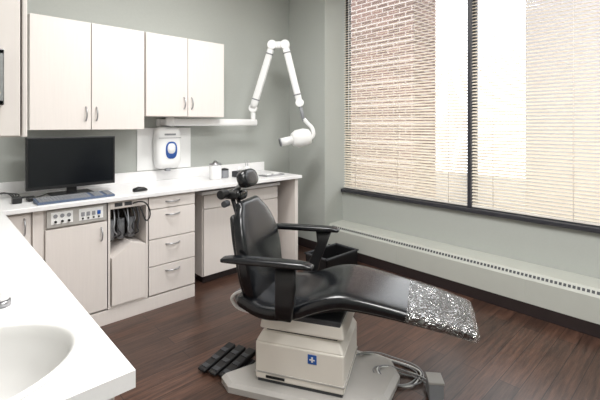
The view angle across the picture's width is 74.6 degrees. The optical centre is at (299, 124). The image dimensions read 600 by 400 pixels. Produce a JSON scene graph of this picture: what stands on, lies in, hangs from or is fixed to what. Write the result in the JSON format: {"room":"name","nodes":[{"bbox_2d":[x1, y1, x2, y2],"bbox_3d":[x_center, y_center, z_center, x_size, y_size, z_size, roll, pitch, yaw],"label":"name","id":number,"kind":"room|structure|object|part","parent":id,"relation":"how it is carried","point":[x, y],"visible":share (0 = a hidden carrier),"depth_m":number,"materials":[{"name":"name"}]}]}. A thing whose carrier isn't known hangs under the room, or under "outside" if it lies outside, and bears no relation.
{"room":"dental exam room","nodes":[
{"label":"dental exam room","id":0,"kind":"room"},
{"bbox_2d":[0,0,288,182],"bbox_3d":[-1.384,-0.150,3.461,4.220,3.000,0.100,0,0,-43],"label":"wall","id":1,"kind":"structure","parent":0,"point":[245,28],"depth_m":3.96,"materials":[{"name":"paint"}]},
{"bbox_2d":[27,13,143,129],"bbox_3d":[-1.599,-0.352,2.952,0.760,0.775,0.345,0,0,-43],"label":"upper cabinet","id":2,"kind":"object","parent":1,"relation":"attached to","point":[81,75],"visible":0.98,"depth_m":2.81,"materials":[{"name":"beige laminate"}]},
{"bbox_3d":[-1.652,-0.352,2.727,0.370,0.771,0.021,0,0,-43],"label":"door","id":3,"kind":"part","parent":2,"relation":"part of","materials":[{"name":"beige laminate"}]},
{"bbox_3d":[-1.375,-0.352,2.987,0.380,0.771,0.021,0,0,-43],"label":"door","id":4,"kind":"part","parent":2,"relation":"part of","materials":[{"name":"beige laminate"}]},
{"bbox_2d":[0,162,263,195],"bbox_3d":[-1.601,0.445,3.174,3.309,0.090,0.019,0,0,-43],"label":"backsplash","id":5,"kind":"structure","parent":1,"relation":"attached to","point":[18,187],"depth_m":3.43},
{"bbox_2d":[137,127,190,170],"bbox_3d":[-1.170,0.209,3.495,0.500,0.391,0.141,0,0,-43],"label":"soap dispenser","id":6,"kind":"object","parent":1,"relation":"attached to","point":[166,148],"visible":0.97,"depth_m":3.43,"materials":[{"name":"white plastic"}]},
{"bbox_2d":[144,32,223,117],"bbox_3d":[-1.052,-0.405,3.465,0.720,0.670,0.345,0,0,-43],"label":"upper cabinet","id":7,"kind":"object","parent":1,"relation":"attached to","point":[184,77],"visible":0.94,"depth_m":3.33,"materials":[{"name":"beige laminate"}]},
{"bbox_3d":[-1.096,-0.405,3.249,0.355,0.666,0.021,0,0,-43],"label":"door","id":8,"kind":"part","parent":7,"relation":"part of","materials":[{"name":"beige laminate"}]},
{"bbox_3d":[-0.834,-0.405,3.495,0.355,0.666,0.021,0,0,-43],"label":"door","id":9,"kind":"part","parent":7,"relation":"part of","materials":[{"name":"beige laminate"}]},
{"bbox_2d":[156,40,314,147],"bbox_3d":[-0.592,-0.313,3.779,1.476,1.070,0.384,0,0,-19],"label":"machine","id":10,"kind":"object","parent":1,"relation":"attached to","point":[302,137],"visible":1,"depth_m":3.88,"materials":[{"name":"white plastic"}]},
{"bbox_3d":[-0.378,-0.484,3.967,0.260,0.649,0.076,0,0,8],"label":"arm","id":11,"kind":"part","parent":10,"relation":"part of","materials":[{"name":"white plastic"}]},
{"bbox_3d":[-0.079,-0.510,3.932,0.208,0.596,0.074,0,0,7],"label":"arm","id":12,"kind":"part","parent":10,"relation":"part of","materials":[{"name":"white plastic"}]},
{"bbox_3d":[0.017,-0.130,3.900,0.090,0.190,0.034,0,0,43],"label":"drop post","id":13,"kind":"part","parent":10,"relation":"part of","materials":[{"name":"grey plastic"}]},
{"bbox_2d":[289,0,345,245],"bbox_3d":[0.225,-0.150,4.512,0.435,3.000,0.570,0,0,-43],"label":"wall column","id":14,"kind":"structure","parent":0,"point":[317,34],"depth_m":4.29,"materials":[{"name":"paint"}]},
{"bbox_2d":[298,237,316,249],"bbox_3d":[0.073,1.305,4.350,0.008,0.090,0.558,0,0,-43],"label":"baseboard","id":15,"kind":"structure","parent":14,"relation":"attached to","point":[304,242],"depth_m":4.34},
{"bbox_2d":[100,245,599,399],"bbox_3d":[0.403,1.400,1.558,4.220,0.100,5.320,0,0,-43],"label":"floor","id":16,"kind":"structure","parent":0,"point":[512,355],"depth_m":2.36,"materials":[{"name":"brown wood"}]},
{"bbox_2d":[0,211,135,399],"bbox_3d":[-1.370,0.915,1.204,0.949,0.869,2.030,0,0,-43],"label":"countertop","id":17,"kind":"structure","parent":16,"relation":"on","point":[51,348],"depth_m":0.94,"materials":[{"name":"ceramic"}]},
{"bbox_2d":[0,287,10,308],"bbox_3d":[-0.834,0.414,0.926,0.272,0.151,0.208,0,0,-43],"label":"sink faucet","id":18,"kind":"object","parent":17,"relation":"on","point":[5,299],"visible":1,"depth_m":1.06,"materials":[{"name":"metal"}]},
{"bbox_3d":[-0.807,0.460,1.067,0.034,0.029,0.034,0,0,-43],"label":"handle knob","id":19,"kind":"part","parent":18,"relation":"part of","materials":[{"name":"white metal"}]},
{"bbox_3d":[-0.807,0.482,1.067,0.040,0.016,0.040,0,0,-43],"label":"handle","id":20,"kind":"part","parent":18,"relation":"part of","materials":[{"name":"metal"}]},
{"bbox_2d":[0,321,81,399],"bbox_3d":[-0.700,0.557,0.746,0.512,0.153,0.387,0,0,-43],"label":"basin","id":21,"kind":"object","parent":17,"relation":"in","point":[40,360],"depth_m":0.92,"materials":[{"name":"ceramic"}]},
{"bbox_2d":[0,285,135,399],"bbox_3d":[-0.871,0.507,0.673,0.949,0.035,0.573,0,0,-43],"label":"sink","id":22,"kind":"object","parent":17,"relation":"in","point":[49,319],"depth_m":0.91,"materials":[{"name":"white ceramic"}]},
{"bbox_2d":[7,192,194,326],"bbox_3d":[-1.540,0.935,2.790,1.475,0.829,0.640,0,0,-43],"label":"base cabinet","id":23,"kind":"object","parent":16,"relation":"on","point":[120,260],"visible":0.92,"depth_m":2.73,"materials":[{"name":"beige laminate"}]},
{"bbox_3d":[-1.761,0.892,2.255,0.360,0.715,0.019,0,0,-43],"label":"door","id":24,"kind":"part","parent":23,"relation":"part of","materials":[{"name":"beige laminate"}]},
{"bbox_3d":[-1.635,0.610,2.340,0.010,0.108,0.037,0,0,-43],"label":"bow handle","id":25,"kind":"part","parent":23,"relation":"part of","materials":[{"name":"metal"}]},
{"bbox_3d":[-1.438,0.945,2.545,0.356,0.590,0.020,0,0,-43],"label":"module door","id":26,"kind":"part","parent":23,"relation":"part of","materials":[{"name":"beige laminate"}]},
{"bbox_3d":[-1.436,0.583,2.545,0.346,0.110,0.024,0,0,-43],"label":"control panel","id":27,"kind":"part","parent":23,"relation":"part of","materials":[{"name":"grey plastic"}]},
{"bbox_2d":[117,217,123,238],"bbox_3d":[-1.290,0.740,2.835,0.050,0.140,0.050,0,0,-43],"label":"dental handpiece","id":28,"kind":"object","parent":23,"relation":"in","point":[121,220],"depth_m":2.82,"materials":[{"name":"grey plastic"}]},
{"bbox_3d":[-1.205,0.548,2.764,0.244,0.053,0.020,0,0,-43],"label":"bay rail","id":29,"kind":"part","parent":23,"relation":"part of","materials":[{"name":"beige laminate"}]},
{"bbox_2d":[127,216,133,236],"bbox_3d":[-1.239,0.740,2.883,0.050,0.140,0.050,0,0,-43],"label":"dental handpiece","id":30,"kind":"object","parent":23,"relation":"in","point":[131,218],"depth_m":2.86,"materials":[{"name":"grey plastic"}]},
{"bbox_3d":[-1.167,0.885,3.198,0.373,0.729,0.556,0,0,-43],"label":"drawer","id":31,"kind":"part","parent":23,"relation":"part of","materials":[{"name":"beige laminate"}]},
{"bbox_3d":[-0.968,1.141,2.986,0.365,0.203,0.020,0,0,-43],"label":"drawer","id":32,"kind":"part","parent":23,"relation":"part of","materials":[{"name":"beige laminate"}]},
{"bbox_3d":[-0.968,0.937,2.986,0.365,0.190,0.020,0,0,-43],"label":"drawer","id":33,"kind":"part","parent":23,"relation":"part of","materials":[{"name":"beige laminate"}]},
{"bbox_3d":[-0.968,0.729,2.986,0.365,0.213,0.020,0,0,-43],"label":"drawer","id":34,"kind":"part","parent":23,"relation":"part of","materials":[{"name":"beige laminate"}]},
{"bbox_3d":[-0.968,0.572,2.986,0.365,0.087,0.020,0,0,-43],"label":"drawer","id":35,"kind":"part","parent":23,"relation":"part of","materials":[{"name":"beige laminate"}]},
{"bbox_2d":[0,162,301,259],"bbox_3d":[-1.396,0.874,2.955,3.309,0.948,0.619,0,0,-43],"label":"countertop","id":36,"kind":"structure","parent":16,"relation":"on","point":[191,179],"depth_m":3.36,"materials":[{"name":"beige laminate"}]},
{"bbox_2d":[0,192,47,203],"bbox_3d":[-1.828,0.466,2.626,0.277,0.048,0.372,0,0,-43],"label":"cable bundle","id":37,"kind":"object","parent":36,"relation":"on","point":[15,199],"visible":0.98,"depth_m":2.51,"materials":[{"name":"black plastic"}]},
{"bbox_2d":[25,136,114,195],"bbox_3d":[-1.621,0.286,2.799,0.180,0.408,0.560,0,0,45],"label":"computer monitor","id":38,"kind":"object","parent":36,"relation":"on","point":[69,163],"visible":0.9,"depth_m":2.75,"materials":[{"name":"black plastic"}]},
{"bbox_2d":[33,190,114,204],"bbox_3d":[-1.478,0.475,2.597,0.130,0.029,0.450,0,0,45],"label":"keyboard","id":39,"kind":"object","parent":36,"relation":"on","point":[105,193],"visible":1,"depth_m":2.55,"materials":[{"name":"grey plastic"}]},
{"bbox_2d":[110,219,113,239],"bbox_3d":[-1.341,0.740,2.787,0.050,0.140,0.050,0,0,-43],"label":"dental handpiece","id":40,"kind":"object","parent":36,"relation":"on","point":[111,220],"depth_m":2.77,"materials":[{"name":"grey plastic"}]},
{"bbox_2d":[132,187,147,191],"bbox_3d":[-1.182,0.472,2.909,0.100,0.034,0.062,0,0,-43],"label":"computer mouse","id":41,"kind":"object","parent":36,"relation":"on","point":[137,189],"visible":1,"depth_m":2.88,"materials":[{"name":"black plastic"}]},
{"bbox_2d":[209,161,221,179],"bbox_3d":[-0.765,0.406,3.561,0.110,0.167,0.110,0,0,-43],"label":"jar","id":42,"kind":"object","parent":36,"relation":"on","point":[215,168],"visible":1,"depth_m":3.52,"materials":[{"name":"white plastic"}]},
{"bbox_3d":[-0.765,0.341,3.561,0.110,0.037,0.110,0,0,-43],"label":"lid","id":43,"kind":"part","parent":42,"relation":"part of","materials":[{"name":"metal"}]},
{"bbox_2d":[222,168,228,177],"bbox_3d":[-0.705,0.445,3.673,0.080,0.089,0.080,0,0,-43],"label":"jar","id":44,"kind":"object","parent":36,"relation":"on","point":[225,172],"visible":0.83,"depth_m":3.64,"materials":[{"name":"glass"}]},
{"bbox_2d":[232,166,241,176],"bbox_3d":[-0.576,0.442,3.739,0.080,0.094,0.120,0,0,35],"label":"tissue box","id":45,"kind":"object","parent":36,"relation":"on","point":[234,173],"visible":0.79,"depth_m":3.70,"materials":[{"name":"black plastic"}]},
{"bbox_2d":[243,160,249,168],"bbox_3d":[-0.528,0.419,3.893,0.064,0.140,0.064,0,0,-43],"label":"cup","id":46,"kind":"object","parent":36,"relation":"on","point":[245,166],"visible":0.44,"depth_m":3.88,"materials":[{"name":"white plastic"}]},
{"bbox_2d":[258,172,283,176],"bbox_3d":[-0.276,0.474,3.829,0.120,0.029,0.240,0,0,41],"label":"tray","id":47,"kind":"object","parent":36,"relation":"on","point":[270,174],"visible":1,"depth_m":3.80,"materials":[{"name":"metal"}]},
{"bbox_3d":[-0.229,0.934,4.071,0.040,0.828,0.568,0,0,-43],"label":"panel","id":48,"kind":"part","parent":36,"relation":"part of","materials":[{"name":"beige laminate"}]},
{"bbox_2d":[198,342,255,377],"bbox_3d":[-0.391,1.319,2.222,0.220,0.060,0.307,0,0,35],"label":"foot pedal","id":49,"kind":"object","parent":16,"relation":"on","point":[229,357],"visible":0.97,"depth_m":2.20,"materials":[{"name":"black plastic"}]},
{"bbox_2d":[194,182,279,282],"bbox_3d":[-0.644,0.958,3.739,0.860,0.785,0.446,0,0,-43],"label":"base cabinet","id":50,"kind":"object","parent":16,"relation":"on","point":[213,238],"visible":0.28,"depth_m":3.41,"materials":[{"name":"beige laminate"}]},
{"bbox_3d":[-0.671,0.999,3.469,0.400,0.562,0.020,0,0,-43],"label":"door","id":51,"kind":"part","parent":50,"relation":"part of","materials":[{"name":"beige laminate"}]},
{"bbox_3d":[-0.522,0.655,3.609,0.810,0.110,0.020,0,0,-43],"label":"drawer","id":52,"kind":"part","parent":50,"relation":"part of","materials":[{"name":"beige laminate"}]},
{"bbox_3d":[-0.374,0.999,3.748,0.404,0.562,0.020,0,0,-43],"label":"door","id":53,"kind":"part","parent":50,"relation":"part of","materials":[{"name":"beige laminate"}]},
{"bbox_2d":[304,243,358,270],"bbox_3d":[0.301,1.268,3.719,0.446,0.161,0.286,0,0,-43],"label":"bin","id":54,"kind":"object","parent":16,"relation":"on","point":[335,254],"visible":0.59,"depth_m":3.70,"materials":[{"name":"black plastic"}]},
{"bbox_2d":[217,168,474,399],"bbox_3d":[0.207,0.798,2.066,1.316,1.102,0.723,0,0,18],"label":"dental chair","id":55,"kind":"object","parent":16,"relation":"on","point":[306,347],"visible":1,"depth_m":1.96,"materials":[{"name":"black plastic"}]},
{"bbox_3d":[-0.422,0.380,2.163,0.052,0.052,0.060,0,0,18],"label":"headrest knob","id":56,"kind":"part","parent":55,"relation":"part of","materials":[{"name":"black plastic"}]},
{"bbox_3d":[-0.234,0.678,2.208,0.180,0.525,0.470,0,0,18],"label":"backrest","id":57,"kind":"part","parent":55,"relation":"part of","materials":[{"name":"black leather"}]},
{"bbox_3d":[0.075,1.327,2.124,0.890,0.044,0.530,0,0,18],"label":"plate","id":58,"kind":"part","parent":55,"relation":"part of","materials":[{"name":"grey plastic"}]},
{"bbox_3d":[0.033,0.965,2.122,0.450,0.030,0.340,0,0,18],"label":"seat frame","id":59,"kind":"part","parent":55,"relation":"part of","materials":[{"name":"black metal"}]},
{"bbox_3d":[0.271,0.879,2.045,1.142,0.182,0.521,0,0,18],"label":"seat and legrest","id":60,"kind":"part","parent":55,"relation":"part of","materials":[{"name":"black leather"}]},
{"bbox_2d":[356,351,425,386],"bbox_3d":[0.505,1.316,2.139,0.405,0.064,0.238,0,0,9],"label":"power cord","id":61,"kind":"object","parent":16,"relation":"on","point":[409,384],"visible":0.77,"depth_m":2.13,"materials":[{"name":"white plastic"}]},
{"bbox_2d":[425,372,444,399],"bbox_3d":[0.670,1.302,1.960,0.076,0.094,0.086,0,0,7],"label":"junction box","id":62,"kind":"object","parent":16,"relation":"on","point":[435,384],"visible":1,"depth_m":1.92,"materials":[{"name":"grey plastic"}]},
{"bbox_2d":[467,0,472,207],"bbox_3d":[1.449,-0.401,3.350,0.058,2.198,0.028,0,0,-43],"label":"trim mullion","id":63,"kind":"object","parent":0,"point":[469,2],"depth_m":3.33,"materials":[{"name":"black metal"}]},
{"bbox_2d":[342,192,599,278],"bbox_3d":[2.081,1.035,2.743,0.150,0.630,4.550,0,0,-43],"label":"wall","id":64,"kind":"structure","parent":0,"point":[570,250],"depth_m":3.22,"materials":[{"name":"paint"}]},
{"bbox_3d":[-1.099,-0.150,0.148,0.100,3.000,5.120,0,0,-43],"label":"wall","id":65,"kind":"structure","parent":0,"visible":0},
{"bbox_2d":[0,0,26,136],"bbox_3d":[-0.930,-0.464,0.614,0.784,0.973,0.432,0,0,-43],"label":"upper cabinet","id":66,"kind":"object","parent":65,"relation":"attached to","point":[13,13],"visible":1,"depth_m":0.73,"materials":[{"name":"laminate"}]},
{"bbox_3d":[-0.540,-0.085,0.705,0.013,0.100,0.031,0,0,-43],"label":"flat handle","id":67,"kind":"part","parent":66,"relation":"part of","materials":[{"name":"metal"}]},
{"bbox_3d":[3.064,-0.390,1.697,0.150,2.220,1.680,0,0,-43],"label":"wall","id":68,"kind":"structure","parent":0,"visible":0},
{"bbox_2d":[344,0,466,205],"bbox_3d":[0.958,-0.403,3.854,0.043,2.185,1.368,0,0,-43],"label":"blind","id":69,"kind":"object","parent":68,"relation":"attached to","point":[355,126],"visible":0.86,"depth_m":3.77,"materials":[{"name":"beige plastic"}]},
{"bbox_3d":[0.595,-0.400,4.226,0.002,2.160,0.002,0,0,-43],"label":"ladder cord","id":70,"kind":"part","parent":69,"relation":"part of","materials":[{"name":"white fabric"}]},
{"bbox_3d":[0.962,0.682,3.858,0.024,0.015,1.368,0,0,-43],"label":"rail","id":71,"kind":"part","parent":69,"relation":"part of","materials":[{"name":"beige plastic"}]},
{"bbox_3d":[1.306,-0.400,3.468,0.002,2.160,0.002,0,0,-43],"label":"ladder cord","id":72,"kind":"part","parent":69,"relation":"part of","materials":[{"name":"white fabric"}]},
{"bbox_2d":[346,0,466,203],"bbox_3d":[1.010,-0.400,3.898,0.050,2.200,1.400,0,0,-43],"label":"frame","id":73,"kind":"object","parent":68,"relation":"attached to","point":[346,0],"visible":0.19,"depth_m":4.39,"materials":[{"name":"brown metal"}]},
{"bbox_2d":[328,220,599,338],"bbox_3d":[1.932,1.198,2.614,0.238,0.305,4.526,0,0,-43],"label":"baseboard","id":74,"kind":"structure","parent":68,"relation":"attached to","point":[566,299],"depth_m":3.02,"materials":[{"name":"white metal"}]},
{"bbox_2d":[341,188,599,233],"bbox_3d":[1.476,0.715,3.326,0.135,0.034,2.868,0,0,-43],"label":"trim","id":75,"kind":"structure","parent":68,"relation":"attached to","point":[527,218],"depth_m":3.21,"materials":[{"name":"black metal"}]},
{"bbox_2d":[473,0,595,222],"bbox_3d":[1.993,-0.400,2.852,0.050,2.200,1.470,0,0,-43],"label":"frame","id":76,"kind":"object","parent":68,"relation":"attached to","point":[474,3],"visible":0.28,"depth_m":3.36,"materials":[{"name":"brown metal"}]},
{"bbox_2d":[472,0,599,225],"bbox_3d":[1.950,-0.403,2.805,0.033,2.185,1.440,0,0,-43],"label":"blind","id":77,"kind":"object","parent":68,"relation":"attached to","point":[475,204],"visible":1,"depth_m":2.97,"materials":[{"name":"beige plastic"}]},
{"bbox_3d":[1.950,0.682,2.805,0.024,0.015,1.440,0,0,-43],"label":"rail","id":78,"kind":"part","parent":77,"relation":"part of","materials":[{"name":"beige plastic"}]},
{"bbox_3d":[1.939,-0.400,2.795,0.002,2.160,0.002,0,0,-43],"label":"ladder cord","id":79,"kind":"part","parent":77,"relation":"part of","materials":[{"name":"white fabric"}]},
{"label":"outside","id":80,"kind":"structure","parent":0,"visible":0},
{"bbox_2d":[436,170,524,208],"bbox_3d":[16.336,7.450,29.058,56.400,0.200,100.000,0,0,-43],"label":"ground","id":81,"kind":"structure","parent":80,"point":[436,170],"depth_m":45.60,"materials":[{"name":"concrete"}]},
{"bbox_2d":[351,0,435,196],"bbox_3d":[-1.119,-2.650,16.749,1.300,20.000,14.050,0,0,-43],"label":"brick building","id":82,"kind":"structure","parent":81,"relation":"on","point":[358,1],"depth_m":11.81,"materials":[{"name":"brown brick"}]},
{"bbox_2d":[525,0,599,219],"bbox_3d":[18.423,0.350,11.059,10.000,14.000,18.900,0,0,-43],"label":"building","id":83,"kind":"structure","parent":81,"relation":"on","point":[529,1],"depth_m":13.69,"materials":[{"name":"beige brick"}]}
]}

